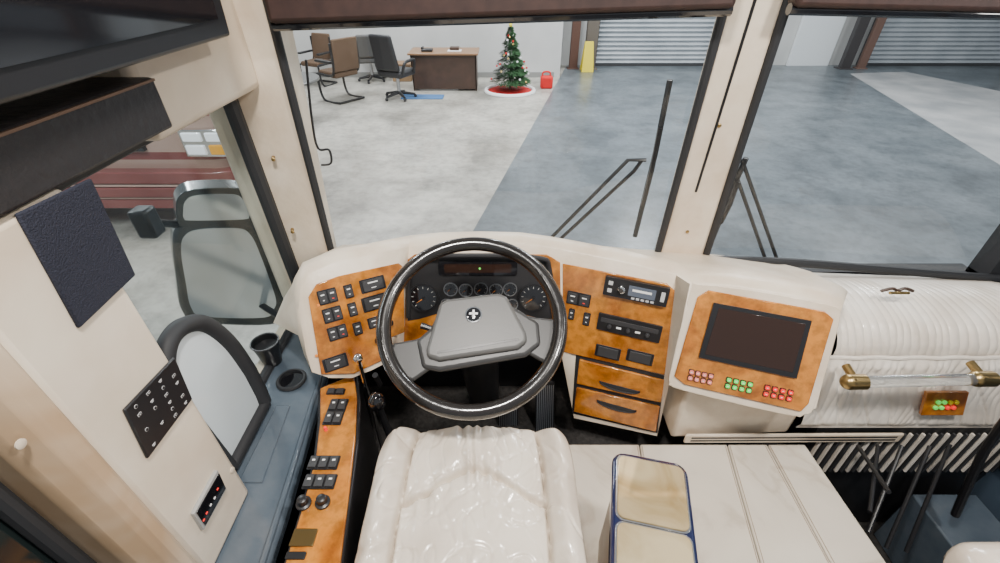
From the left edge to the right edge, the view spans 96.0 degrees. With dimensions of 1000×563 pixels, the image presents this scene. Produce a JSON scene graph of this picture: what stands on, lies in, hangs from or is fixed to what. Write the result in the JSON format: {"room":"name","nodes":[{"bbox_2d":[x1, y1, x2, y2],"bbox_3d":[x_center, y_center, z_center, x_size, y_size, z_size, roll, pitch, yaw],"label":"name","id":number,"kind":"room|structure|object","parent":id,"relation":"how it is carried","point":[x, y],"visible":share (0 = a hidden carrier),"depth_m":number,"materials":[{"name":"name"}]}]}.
{"room":"bus driver's cab","nodes":[
{"label":"bus driver's cab","id":0,"kind":"room"},
{"bbox_2d":[256,326,328,378],"bbox_3d":[-0.775,0.358,0.953,0.050,2.500,1.720,0,36,0],"label":"wall","id":1,"kind":"structure","parent":0,"point":[280,330],"depth_m":1.59,"materials":[{"name":"white"}]},
{"bbox_2d":[0,519,56,562],"bbox_3d":[-0.710,0.324,0.319,0.020,1.700,0.535,0,36,0],"label":"window","id":2,"kind":"structure","parent":1,"relation":"in","point":[14,548],"depth_m":0.65,"materials":[{"name":"clear glass"}]},
{"bbox_2d":[0,482,96,562],"bbox_3d":[-0.690,0.254,0.586,0.027,1.900,0.028,0,36,0],"label":"trim","id":3,"kind":"structure","parent":1,"relation":"attached to","point":[14,511],"depth_m":0.66,"materials":[{"name":"black rubber"}]},
{"bbox_2d":[0,77,171,216],"bbox_3d":[-0.678,-0.105,0.517,0.134,0.089,0.760,0,36,0],"label":"shelf","id":4,"kind":"object","parent":1,"relation":"attached to","point":[49,139],"visible":0.85,"depth_m":0.65,"materials":[{"name":"black plastic"}]},
{"bbox_2d":[0,343,196,562],"bbox_3d":[-0.680,0.226,0.625,0.140,1.900,0.065,0,36,0],"label":"trim","id":5,"kind":"structure","parent":1,"relation":"attached to","point":[59,474],"depth_m":0.66,"materials":[{"name":"beige plastic"}]},
{"bbox_2d":[0,0,229,104],"bbox_3d":[-0.599,-0.449,0.409,0.092,0.554,0.990,0,36,0],"label":"television","id":6,"kind":"object","parent":1,"relation":"attached to","point":[45,45],"visible":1,"depth_m":0.62,"materials":[{"name":"black plastic"}]},
{"bbox_2d":[94,0,257,140],"bbox_3d":[-0.705,-0.687,0.861,0.090,0.700,0.460,0,36,0],"label":"trim","id":7,"kind":"structure","parent":1,"relation":"attached to","point":[192,83],"depth_m":0.99,"materials":[{"name":"beige plastic"}]},
{"bbox_2d":[55,99,298,383],"bbox_3d":[-0.748,0.073,1.083,0.047,0.798,1.067,0,36,0],"label":"trim","id":8,"kind":"structure","parent":1,"relation":"attached to","point":[234,113],"depth_m":1.37,"materials":[{"name":"black rubber"}]},
{"bbox_2d":[127,179,282,324],"bbox_3d":[-1.093,-0.023,1.794,0.383,0.757,0.406,-25,43,-30],"label":"mirror","id":9,"kind":"object","parent":1,"relation":"attached to","point":[223,273],"visible":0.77,"depth_m":1.76,"materials":[{"name":"grey mirror"}]},
{"bbox_2d":[271,123,721,233],"bbox_3d":[-0.024,-0.311,1.432,1.364,0.392,0.061,0,36,0],"label":"trim","id":10,"kind":"structure","parent":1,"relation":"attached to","point":[719,124],"depth_m":1.36,"materials":[{"name":"gold metal"}]},
{"bbox_2d":[105,65,565,365],"bbox_3d":[1.000,-0.288,4.735,30.000,0.100,20.000,0,36,0],"label":"floor","id":11,"kind":"structure","parent":0,"point":[398,168],"depth_m":6.53,"materials":[{"name":"concrete"}]},
{"bbox_2d":[63,114,234,207],"bbox_3d":[-4.125,-1.874,4.961,2.949,2.200,1.370,0,36,0],"label":"vehicle","id":12,"kind":"object","parent":11,"relation":"on","point":[149,175],"visible":0.25,"depth_m":4.73,"materials":[{"name":"red paint"}]},
{"bbox_2d":[135,146,146,151],"bbox_3d":[-4.176,-1.448,4.579,1.049,0.240,0.070,0,36,0],"label":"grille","id":13,"kind":"object","parent":12,"relation":"attached to","point":[144,149],"depth_m":4.62,"materials":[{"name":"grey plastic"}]},
{"bbox_2d":[301,72,319,85],"bbox_3d":[-3.800,-3.246,8.087,1.220,0.745,1.220,0,36,0],"label":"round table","id":14,"kind":"object","parent":11,"relation":"on","point":[313,78],"visible":0.15,"depth_m":7.93,"materials":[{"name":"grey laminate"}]},
{"bbox_2d":[297,32,337,86],"bbox_3d":[-4.250,-5.128,10.445,0.620,1.062,0.632,14,38,18],"label":"chair","id":15,"kind":"object","parent":11,"relation":"on","point":[319,41],"visible":0.7,"depth_m":10.41,"materials":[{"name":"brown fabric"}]},
{"bbox_2d":[314,36,364,104],"bbox_3d":[-3.306,-4.347,9.241,0.727,1.222,0.713,23,42,28],"label":"chair","id":16,"kind":"object","parent":11,"relation":"on","point":[344,54],"visible":0.96,"depth_m":8.98,"materials":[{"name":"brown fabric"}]},
{"bbox_2d":[355,34,384,83],"bbox_3d":[-3.093,-5.304,10.661,0.744,1.050,0.768,-8,37,-11],"label":"office chair","id":17,"kind":"object","parent":11,"relation":"on","point":[363,43],"visible":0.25,"depth_m":10.36,"materials":[{"name":"grey fabric"}]},
{"bbox_2d":[368,34,416,101],"bbox_3d":[-2.171,-4.428,9.275,0.782,1.260,0.809,16,39,20],"label":"office chair","id":18,"kind":"object","parent":11,"relation":"on","point":[385,60],"visible":1,"depth_m":8.99,"materials":[{"name":"black plastic"}]},
{"bbox_2d":[393,60,412,81],"bbox_3d":[-2.375,-5.134,10.979,0.490,0.400,0.440,0,36,0],"label":"storage box","id":19,"kind":"object","parent":11,"relation":"on","point":[400,62],"visible":0.37,"depth_m":10.91,"materials":[{"name":"brown cardboard"}]},
{"bbox_2d":[401,94,443,98],"bbox_3d":[-1.672,-4.009,9.757,0.900,0.015,0.400,0,36,0],"label":"floor mat","id":20,"kind":"object","parent":11,"relation":"on","point":[419,96],"visible":0.91,"depth_m":9.73,"materials":[{"name":"blue"}]},
{"bbox_2d":[407,47,479,90],"bbox_3d":[-1.235,-4.817,10.220,1.530,0.780,0.800,0,36,0],"label":"office desk","id":21,"kind":"object","parent":11,"relation":"on","point":[439,68],"visible":0.96,"depth_m":9.95,"materials":[{"name":"brown wood"}]},
{"bbox_2d":[421,46,432,51],"bbox_3d":[-1.603,-5.100,9.866,0.245,0.094,0.200,0,36,0],"label":"desk phone","id":22,"kind":"object","parent":21,"relation":"on","point":[423,49],"visible":1,"depth_m":9.80,"materials":[{"name":"black plastic"}]},
{"bbox_2d":[447,46,461,51],"bbox_3d":[-1.000,-5.112,9.895,0.300,0.080,0.220,0,36,0],"label":"paper tray","id":23,"kind":"object","parent":21,"relation":"on","point":[452,48],"visible":1,"depth_m":9.85,"materials":[{"name":"white"}]},
{"bbox_2d":[484,83,535,97],"bbox_3d":[0.223,-4.312,10.154,1.170,0.090,1.170,0,36,0],"label":"tree skirt","id":24,"kind":"object","parent":11,"relation":"on","point":[492,90],"visible":0.85,"depth_m":10.00,"materials":[{"name":"red fabric"}]},
{"bbox_2d":[489,24,530,88],"bbox_3d":[0.227,-4.852,9.758,0.998,1.320,1.005,0,36,0],"label":"tree","id":25,"kind":"object","parent":24,"relation":"on","point":[516,69],"visible":1,"depth_m":9.71,"materials":[{"name":"green plant"}]},
{"bbox_2d":[540,71,552,88],"bbox_3d":[1.069,-4.630,10.312,0.280,0.368,0.200,0,36,0],"label":"can","id":26,"kind":"object","parent":11,"relation":"on","point":[546,81],"visible":1,"depth_m":10.26,"materials":[{"name":"red plastic"}]},
{"bbox_2d":[293,22,562,76],"bbox_3d":[-3.850,-7.410,10.624,10.700,4.500,1.500,0,36,0],"label":"wall","id":27,"kind":"structure","parent":0,"point":[540,44],"depth_m":10.86,"materials":[{"name":"white paint"}]},
{"bbox_2d":[311,72,553,76],"bbox_3d":[-3.925,-5.188,11.292,10.550,0.120,0.030,0,36,0],"label":"baseboard","id":28,"kind":"structure","parent":27,"relation":"attached to","point":[360,74],"depth_m":11.28,"materials":[{"name":"grey"}]},
{"bbox_2d":[473,65,999,266],"bbox_3d":[6.610,-0.535,4.982,16.780,0.004,18.690,0,36,0],"label":"floor","id":29,"kind":"structure","parent":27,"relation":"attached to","point":[840,170],"depth_m":6.42,"materials":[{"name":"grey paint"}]},
{"bbox_2d":[566,21,580,68],"bbox_3d":[1.964,-7.178,11.156,0.308,3.500,0.242,0,36,0],"label":"steel column","id":30,"kind":"structure","parent":29,"relation":"on","point":[576,25],"depth_m":11.79,"materials":[{"name":"brown metal"}]},
{"bbox_2d":[580,41,593,71],"bbox_3d":[2.288,-5.855,11.716,0.319,0.700,0.336,0,36,0],"label":"bollard","id":31,"kind":"object","parent":29,"relation":"on","point":[587,61],"visible":1,"depth_m":11.65,"materials":[{"name":"yellow"}]},
{"bbox_2d":[585,21,599,69],"bbox_3d":[2.395,-6.964,11.287,0.420,3.000,0.330,0,36,0],"label":"steel post","id":32,"kind":"object","parent":29,"relation":"on","point":[592,32],"visible":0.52,"depth_m":11.60,"materials":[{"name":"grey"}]},
{"bbox_2d":[833,17,871,69],"bbox_3d":[9.284,-6.970,11.295,0.364,3.000,0.286,0,36,0],"label":"steel post","id":33,"kind":"object","parent":29,"relation":"on","point":[861,24],"visible":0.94,"depth_m":11.76,"materials":[{"name":"grey metal"}]},
{"bbox_2d":[852,17,886,68],"bbox_3d":[9.741,-6.979,11.307,0.280,3.000,0.220,0,36,0],"label":"steel post","id":34,"kind":"object","parent":29,"relation":"on","point":[879,23],"visible":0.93,"depth_m":11.78,"materials":[{"name":"brown metal"}]},
{"bbox_2d":[851,72,999,164],"bbox_3d":[9.614,-3.242,8.702,3.018,0.003,8.022,9,37,12],"label":"floor","id":35,"kind":"structure","parent":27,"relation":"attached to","point":[970,114],"depth_m":9.24,"materials":[{"name":"concrete"}]},
{"bbox_2d":[328,362,891,562],"bbox_3d":[0.525,1.098,1.508,2.650,0.550,1.750,0,36,0],"label":"floor","id":36,"kind":"structure","parent":0,"point":[400,411],"depth_m":1.79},
{"bbox_2d":[215,333,327,562],"bbox_3d":[-0.623,0.567,1.408,0.244,0.428,1.012,0,36,0],"label":"ledge","id":37,"kind":"object","parent":36,"relation":"on","point":[273,471],"visible":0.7,"depth_m":1.18,"materials":[{"name":"blue-grey plastic"},{"name":"black plastic"}]},
{"bbox_2d":[0,179,247,562],"bbox_3d":[-0.678,0.257,0.791,0.139,0.812,0.299,0,36,0],"label":"wall panel","id":38,"kind":"object","parent":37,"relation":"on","point":[68,319],"visible":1,"depth_m":0.70,"materials":[{"name":"beige plastic"}]},
{"bbox_2d":[14,179,134,327],"bbox_3d":[-0.617,-0.045,0.666,0.006,0.176,0.147,0,36,0],"label":"speaker grille","id":39,"kind":"object","parent":38,"relation":"attached to","point":[67,245],"depth_m":0.65,"materials":[{"name":"black fabric"}]},
{"bbox_2d":[122,358,191,457],"bbox_3d":[-0.617,0.224,0.817,0.006,0.116,0.150,0,36,0],"label":"switch plate","id":40,"kind":"object","parent":38,"relation":"attached to","point":[155,405],"depth_m":0.80,"materials":[{"name":"black plastic"}]},
{"bbox_2d":[157,314,270,470],"bbox_3d":[-0.716,0.261,1.131,0.092,0.400,0.270,0,36,0],"label":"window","id":41,"kind":"structure","parent":37,"relation":"on","point":[222,380],"depth_m":1.14,"materials":[{"name":"black glass"}]},
{"bbox_2d":[249,332,281,366],"bbox_3d":[-0.744,0.226,1.447,0.088,0.091,0.088,0,36,0],"label":"cup","id":42,"kind":"object","parent":37,"relation":"on","point":[265,346],"visible":1,"depth_m":1.44,"materials":[{"name":"black plastic"}]},
{"bbox_2d":[276,368,306,390],"bbox_3d":[-0.651,0.306,1.405,0.092,0.011,0.092,0,36,0],"label":"cup holder","id":43,"kind":"object","parent":37,"relation":"on","point":[291,379],"visible":1,"depth_m":1.41,"materials":[{"name":"black plastic"}]},
{"bbox_2d":[284,376,378,562],"bbox_3d":[-0.427,0.631,1.246,0.136,0.494,0.604,-5,36,-7],"label":"console","id":44,"kind":"object","parent":36,"relation":"on","point":[332,507],"visible":0.98,"depth_m":1.10,"materials":[{"name":"brown wood"}]},
{"bbox_2d":[353,353,382,447],"bbox_3d":[-0.392,0.448,1.413,0.027,0.614,0.027,30,46,35],"label":"lever","id":45,"kind":"object","parent":36,"relation":"on","point":[358,357],"visible":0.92,"depth_m":1.31,"materials":[{"name":"black"}]},
{"bbox_2d":[368,372,391,437],"bbox_3d":[-0.331,0.498,1.377,0.047,0.580,0.090,7,37,9],"label":"lever","id":46,"kind":"object","parent":36,"relation":"on","point":[376,401],"visible":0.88,"depth_m":1.22,"materials":[{"name":"black plastic"}]},
{"bbox_2d":[420,323,498,403],"bbox_3d":[-0.037,0.309,1.521,0.281,0.752,0.418,12,38,16],"label":"column","id":47,"kind":"structure","parent":36,"relation":"on","point":[481,381],"depth_m":1.55,"materials":[{"name":"black plastic"}]},
{"bbox_2d":[376,237,567,420],"bbox_3d":[-0.070,0.100,1.127,0.479,0.258,0.419,0,36,0],"label":"steering wheel","id":48,"kind":"object","parent":47,"relation":"attached to","point":[466,332],"visible":1,"depth_m":1.10,"materials":[{"name":"glossy black plastic"},{"name":"grey plastic"}]},
{"bbox_2d":[354,425,586,562],"bbox_3d":[-0.060,0.749,1.053,0.508,0.551,0.660,0,36,0],"label":"seat","id":49,"kind":"object","parent":36,"relation":"on","point":[455,494],"visible":1,"depth_m":1.00,"materials":[{"name":"beige leather"}]},
{"bbox_2d":[498,408,517,425],"bbox_3d":[0.031,0.505,1.794,0.080,0.092,0.114,0,36,0],"label":"brake pedal","id":50,"kind":"object","parent":36,"relation":"on","point":[511,418],"visible":0.52,"depth_m":1.77,"materials":[{"name":"black plastic"}]},
{"bbox_2d":[535,380,554,430],"bbox_3d":[0.174,0.478,1.759,0.075,0.199,0.139,0,36,0],"label":"accelerator pedal","id":51,"kind":"object","parent":36,"relation":"on","point":[545,399],"visible":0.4,"depth_m":1.74,"materials":[{"name":"black plastic"}]},
{"bbox_2d":[569,445,885,562],"bbox_3d":[0.646,0.825,1.288,0.842,0.151,0.716,0,36,0],"label":"platform","id":52,"kind":"object","parent":36,"relation":"on","point":[750,503],"visible":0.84,"depth_m":1.37,"materials":[{"name":"beige leather"}]},
{"bbox_2d":[598,454,697,562],"bbox_3d":[0.316,0.677,1.035,0.173,0.386,0.375,8,37,10],"label":"box","id":53,"kind":"object","parent":52,"relation":"on","point":[649,517],"visible":1,"depth_m":0.96,"materials":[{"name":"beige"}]},
{"bbox_2d":[856,443,951,552],"bbox_3d":[1.292,0.685,1.465,0.395,0.382,0.216,0,36,0],"label":"railing","id":54,"kind":"object","parent":52,"relation":"attached to","point":[885,484],"visible":1,"depth_m":1.48,"materials":[{"name":"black metal"}]},
{"bbox_2d":[683,428,999,520],"bbox_3d":[1.220,0.754,1.716,1.191,0.643,0.060,0,36,0],"label":"floor vent","id":55,"kind":"object","parent":36,"relation":"in","point":[842,463],"depth_m":1.59,"materials":[{"name":"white metal"}]},
{"bbox_2d":[796,272,999,427],"bbox_3d":[1.407,0.228,1.563,0.825,0.393,0.529,0,36,0],"label":"panel","id":56,"kind":"object","parent":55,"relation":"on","point":[943,325],"depth_m":1.43,"materials":[{"name":"white leather"}]},
{"bbox_2d":[880,287,914,293],"bbox_3d":[1.251,0.029,1.411,0.104,0.020,0.020,0,36,0],"label":"ornament","id":57,"kind":"object","parent":56,"relation":"attached to","point":[900,290],"visible":1,"depth_m":1.41,"materials":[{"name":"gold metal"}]},
{"bbox_2d":[918,390,968,414],"bbox_3d":[1.423,0.390,1.441,0.156,0.095,0.030,0,36,0],"label":"plaque","id":58,"kind":"object","parent":56,"relation":"attached to","point":[934,402],"visible":1,"depth_m":1.43,"materials":[{"name":"brown wood"}]},
{"bbox_2d":[873,494,999,562],"bbox_3d":[1.570,1.156,1.457,0.440,0.316,0.801,0,36,0],"label":"entry steps","id":59,"kind":"structure","parent":36,"relation":"on","point":[938,531],"depth_m":1.64,"materials":[{"name":"plastic"}]},
{"bbox_2d":[943,542,999,562],"bbox_3d":[1.198,1.066,1.025,0.505,0.970,0.505,0,36,0],"label":"passenger seat","id":60,"kind":"object","parent":36,"relation":"on","point":[965,552],"visible":1,"depth_m":0.93,"materials":[{"name":"beige leather"}]},
{"bbox_2d":[950,418,999,517],"bbox_3d":[1.478,0.569,1.386,0.130,0.494,0.038,13,38,18],"label":"door lever","id":61,"kind":"object","parent":36,"relation":"on","point":[992,438],"visible":1,"depth_m":1.40,"materials":[{"name":"black plastic"}]},
{"bbox_2d":[560,15,874,64],"bbox_3d":[8.175,-7.909,11.311,13.650,4.500,0.200,0,36,0],"label":"wall","id":62,"kind":"structure","parent":0,"point":[793,22],"depth_m":12.19,"materials":[{"name":"white paint"}]},
{"bbox_2d":[595,17,715,65],"bbox_3d":[4.300,-7.601,11.313,3.533,4.000,0.140,0,36,0],"label":"door","id":63,"kind":"structure","parent":62,"relation":"in","point":[665,41],"depth_m":12.14,"materials":[{"name":"metal"}]},
{"bbox_2d":[786,16,846,65],"bbox_3d":[8.520,-6.847,11.891,1.129,2.100,0.090,0,36,0],"label":"door","id":64,"kind":"structure","parent":62,"relation":"in","point":[816,38],"depth_m":12.10,"materials":[{"name":"white"}]},
{"bbox_2d":[855,17,999,65],"bbox_3d":[11.998,-7.601,11.313,4.200,4.000,0.140,0,36,0],"label":"door","id":65,"kind":"structure","parent":62,"relation":"in","point":[901,41],"depth_m":12.17,"materials":[{"name":"metal"}]},
{"bbox_2d":[561,263,966,425],"bbox_3d":[0.525,0.390,2.100,2.650,1.100,0.060,0,36,0],"label":"wall","id":66,"kind":"structure","parent":0,"point":[961,267],"depth_m":1.78,"materials":[{"name":"cream leather"},{"name":"burl wood"},{"name":"black plastic"}]},
{"bbox_2d":[209,0,336,298],"bbox_3d":[-0.685,-0.506,1.309,0.289,1.520,0.226,0,36,0],"label":"windshield pillar","id":67,"kind":"structure","parent":66,"relation":"attached to","point":[266,110],"depth_m":1.36,"materials":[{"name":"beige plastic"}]},
{"bbox_2d":[366,355,542,385],"bbox_3d":[-0.175,0.246,1.804,0.770,0.480,0.030,0,36,0],"label":"trim","id":68,"kind":"structure","parent":66,"relation":"attached to","point":[515,372],"depth_m":1.89,"materials":[{"name":"black plastic"}]},
{"bbox_2d":[264,0,735,30],"bbox_3d":[0.000,-0.761,0.961,1.080,0.398,0.050,0,36,0],"label":"roller blind","id":69,"kind":"object","parent":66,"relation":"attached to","point":[284,15],"visible":1,"depth_m":1.03,"materials":[{"name":"black"}]},
{"bbox_2d":[273,231,847,435],"bbox_3d":[0.175,0.174,1.507,1.750,0.687,0.606,0,36,0],"label":"dashboard","id":70,"kind":"object","parent":66,"relation":"attached to","point":[711,344],"visible":0.96,"depth_m":1.36,"materials":[{"name":"beige plastic"}]},
{"bbox_2d":[316,287,337,305],"bbox_3d":[-0.476,0.041,1.243,0.053,0.041,0.023,-20,41,-26],"label":"switch","id":71,"kind":"object","parent":70,"relation":"attached to","point":[325,296],"depth_m":1.24,"materials":[{"name":"black plastic"}]},
{"bbox_2d":[321,305,342,323],"bbox_3d":[-0.467,0.092,1.254,0.053,0.042,0.023,-20,41,-26],"label":"switch","id":72,"kind":"object","parent":70,"relation":"attached to","point":[330,314],"depth_m":1.25,"materials":[{"name":"black plastic"}]},
{"bbox_2d":[322,353,348,372],"bbox_3d":[-0.464,0.230,1.269,0.069,0.041,0.022,-20,41,-26],"label":"switch","id":73,"kind":"object","parent":70,"relation":"attached to","point":[331,362],"depth_m":1.27,"materials":[{"name":"black plastic"}]},
{"bbox_2d":[327,323,347,341],"bbox_3d":[-0.456,0.144,1.265,0.054,0.040,0.022,-20,41,-26],"label":"switch","id":74,"kind":"object","parent":70,"relation":"attached to","point":[336,332],"depth_m":1.26,"materials":[{"name":"black plastic"}]},
{"bbox_2d":[343,284,353,298],"bbox_3d":[-0.427,0.028,1.271,0.026,0.038,0.022,-20,41,-26],"label":"switch","id":75,"kind":"object","parent":70,"relation":"attached to","point":[348,289],"depth_m":1.27,"materials":[{"name":"black plastic"}]},
{"bbox_2d":[347,302,357,316],"bbox_3d":[-0.419,0.080,1.281,0.026,0.038,0.022,-20,41,-26],"label":"switch","id":76,"kind":"object","parent":70,"relation":"attached to","point":[352,307],"depth_m":1.28,"materials":[{"name":"black plastic"}]},
{"bbox_2d":[352,321,362,335],"bbox_3d":[-0.408,0.136,1.292,0.026,0.036,0.021,-20,41,-26],"label":"switch","id":77,"kind":"object","parent":70,"relation":"attached to","point":[357,326],"depth_m":1.29,"materials":[{"name":"black plastic"}]},
{"bbox_2d":[367,316,376,328],"bbox_3d":[-0.368,0.120,1.314,0.035,0.032,0.019,-20,41,-26],"label":"switch","id":78,"kind":"object","parent":70,"relation":"attached to","point":[371,320],"depth_m":1.31,"materials":[{"name":"black plastic"}]},
{"bbox_2d":[361,292,383,312],"bbox_3d":[-0.365,0.061,1.311,0.075,0.045,0.024,-20,41,-26],"label":"switch","id":79,"kind":"object","parent":70,"relation":"attached to","point":[370,301],"depth_m":1.30,"materials":[{"name":"black plastic"}]},
{"bbox_2d":[359,275,385,293],"bbox_3d":[-0.368,0.008,1.304,0.075,0.042,0.023,-20,41,-26],"label":"switch","id":80,"kind":"object","parent":70,"relation":"attached to","point":[368,284],"depth_m":1.30,"materials":[{"name":"black plastic"}]},
{"bbox_2d":[406,253,552,317],"bbox_3d":[-0.063,0.016,1.446,0.496,0.223,0.066,0,36,0],"label":"cluster","id":81,"kind":"object","parent":70,"relation":"attached to","point":[455,275],"depth_m":1.45,"materials":[{"name":"black plastic"}]},
{"bbox_2d":[568,308,574,319],"bbox_3d":[0.236,0.108,1.486,0.019,0.040,0.016,12,38,16],"label":"switch","id":82,"kind":"object","parent":70,"relation":"attached to","point":[571,311],"depth_m":1.48,"materials":[{"name":"black plastic"}]},
{"bbox_2d":[566,290,590,307],"bbox_3d":[0.254,0.057,1.458,0.076,0.045,0.017,12,38,16],"label":"switch","id":83,"kind":"object","parent":70,"relation":"attached to","point":[574,298],"depth_m":1.45,"materials":[{"name":"black plastic"}]},
{"bbox_2d":[582,312,590,325],"bbox_3d":[0.283,0.124,1.474,0.022,0.046,0.017,12,38,16],"label":"switch","id":84,"kind":"object","parent":70,"relation":"attached to","point":[586,316],"depth_m":1.47,"materials":[{"name":"black plastic"}]},
{"bbox_2d":[594,344,620,360],"bbox_3d":[0.357,0.235,1.492,0.082,0.044,0.017,12,38,16],"label":"switch","id":85,"kind":"object","parent":70,"relation":"attached to","point":[603,352],"depth_m":1.49,"materials":[{"name":"black plastic"}]},
{"bbox_2d":[626,349,654,365],"bbox_3d":[0.453,0.247,1.459,0.084,0.043,0.016,12,38,16],"label":"switch","id":86,"kind":"object","parent":70,"relation":"attached to","point":[634,357],"depth_m":1.45,"materials":[{"name":"black plastic"}]},
{"bbox_2d":[698,302,811,378],"bbox_3d":[0.723,0.166,1.286,0.261,0.155,0.085,11,37,14],"label":"monitor","id":87,"kind":"object","parent":70,"relation":"on","point":[751,338],"depth_m":1.28,"materials":[{"name":"black plastic"}]},
{"bbox_2d":[262,0,999,281],"bbox_3d":[0.616,-0.488,1.267,2.490,1.303,0.189,0,36,0],"label":"trim","id":88,"kind":"structure","parent":66,"relation":"attached to","point":[782,18],"depth_m":1.36,"materials":[{"name":"black plastic"}]},
{"bbox_2d":[655,0,782,253],"bbox_3d":[0.645,-0.525,1.276,0.206,1.250,0.218,0,36,0],"label":"windshield pillar","id":89,"kind":"structure","parent":66,"relation":"attached to","point":[693,211],"depth_m":1.30,"materials":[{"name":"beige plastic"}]},
{"bbox_3d":[1.230,-0.372,1.405,1.140,0.890,0.100,0,36,0],"label":"window","id":90,"kind":"structure","parent":66,"relation":"in","visible":0},
{"bbox_2d":[716,157,777,256],"bbox_3d":[0.912,-0.233,1.584,0.326,0.435,0.055,-1,36,-1],"label":"windshield wiper","id":91,"kind":"object","parent":90,"relation":"attached to","point":[737,184],"visible":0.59,"depth_m":1.54,"materials":[{"name":"black plastic"}]},
{"bbox_3d":[-0.005,-0.372,1.405,1.250,0.890,0.100,0,36,0],"label":"window","id":92,"kind":"structure","parent":66,"relation":"in","visible":0},
{"bbox_2d":[305,60,332,165],"bbox_3d":[-0.534,-0.474,1.297,0.041,0.307,0.049,-5,36,-7],"label":"blind cord","id":93,"kind":"object","parent":92,"relation":"attached to","point":[306,61],"visible":1,"depth_m":1.30,"materials":[{"name":"black plastic"}]},
{"bbox_2d":[551,79,672,238],"bbox_3d":[0.334,-0.355,1.472,0.338,0.582,0.080,0,36,0],"label":"windshield wiper","id":94,"kind":"object","parent":92,"relation":"attached to","point":[669,82],"visible":0.91,"depth_m":1.48,"materials":[{"name":"black plastic"}]},
{"bbox_2d":[965,224,999,282],"bbox_3d":[1.845,-0.026,1.483,0.050,2.500,0.470,0,36,0],"label":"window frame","id":95,"kind":"structure","parent":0,"point":[987,260],"depth_m":1.67,"materials":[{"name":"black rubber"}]},
{"bbox_2d":[957,466,999,520],"bbox_3d":[1.825,0.642,1.072,0.050,1.700,0.980,0,36,0],"label":"door","id":96,"kind":"structure","parent":95,"relation":"in","point":[986,487],"depth_m":1.67,"materials":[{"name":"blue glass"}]},
{"bbox_3d":[0.525,-0.933,0.978,2.650,0.440,0.160,0,36,0],"label":"trim","id":97,"kind":"structure","parent":0,"visible":0},
{"bbox_2d":[785,0,999,19],"bbox_3d":[0.972,-0.770,0.955,0.594,0.378,0.050,0,36,0],"label":"roller blind","id":98,"kind":"object","parent":97,"relation":"attached to","point":[922,9],"visible":1,"depth_m":1.04,"materials":[{"name":"black"}]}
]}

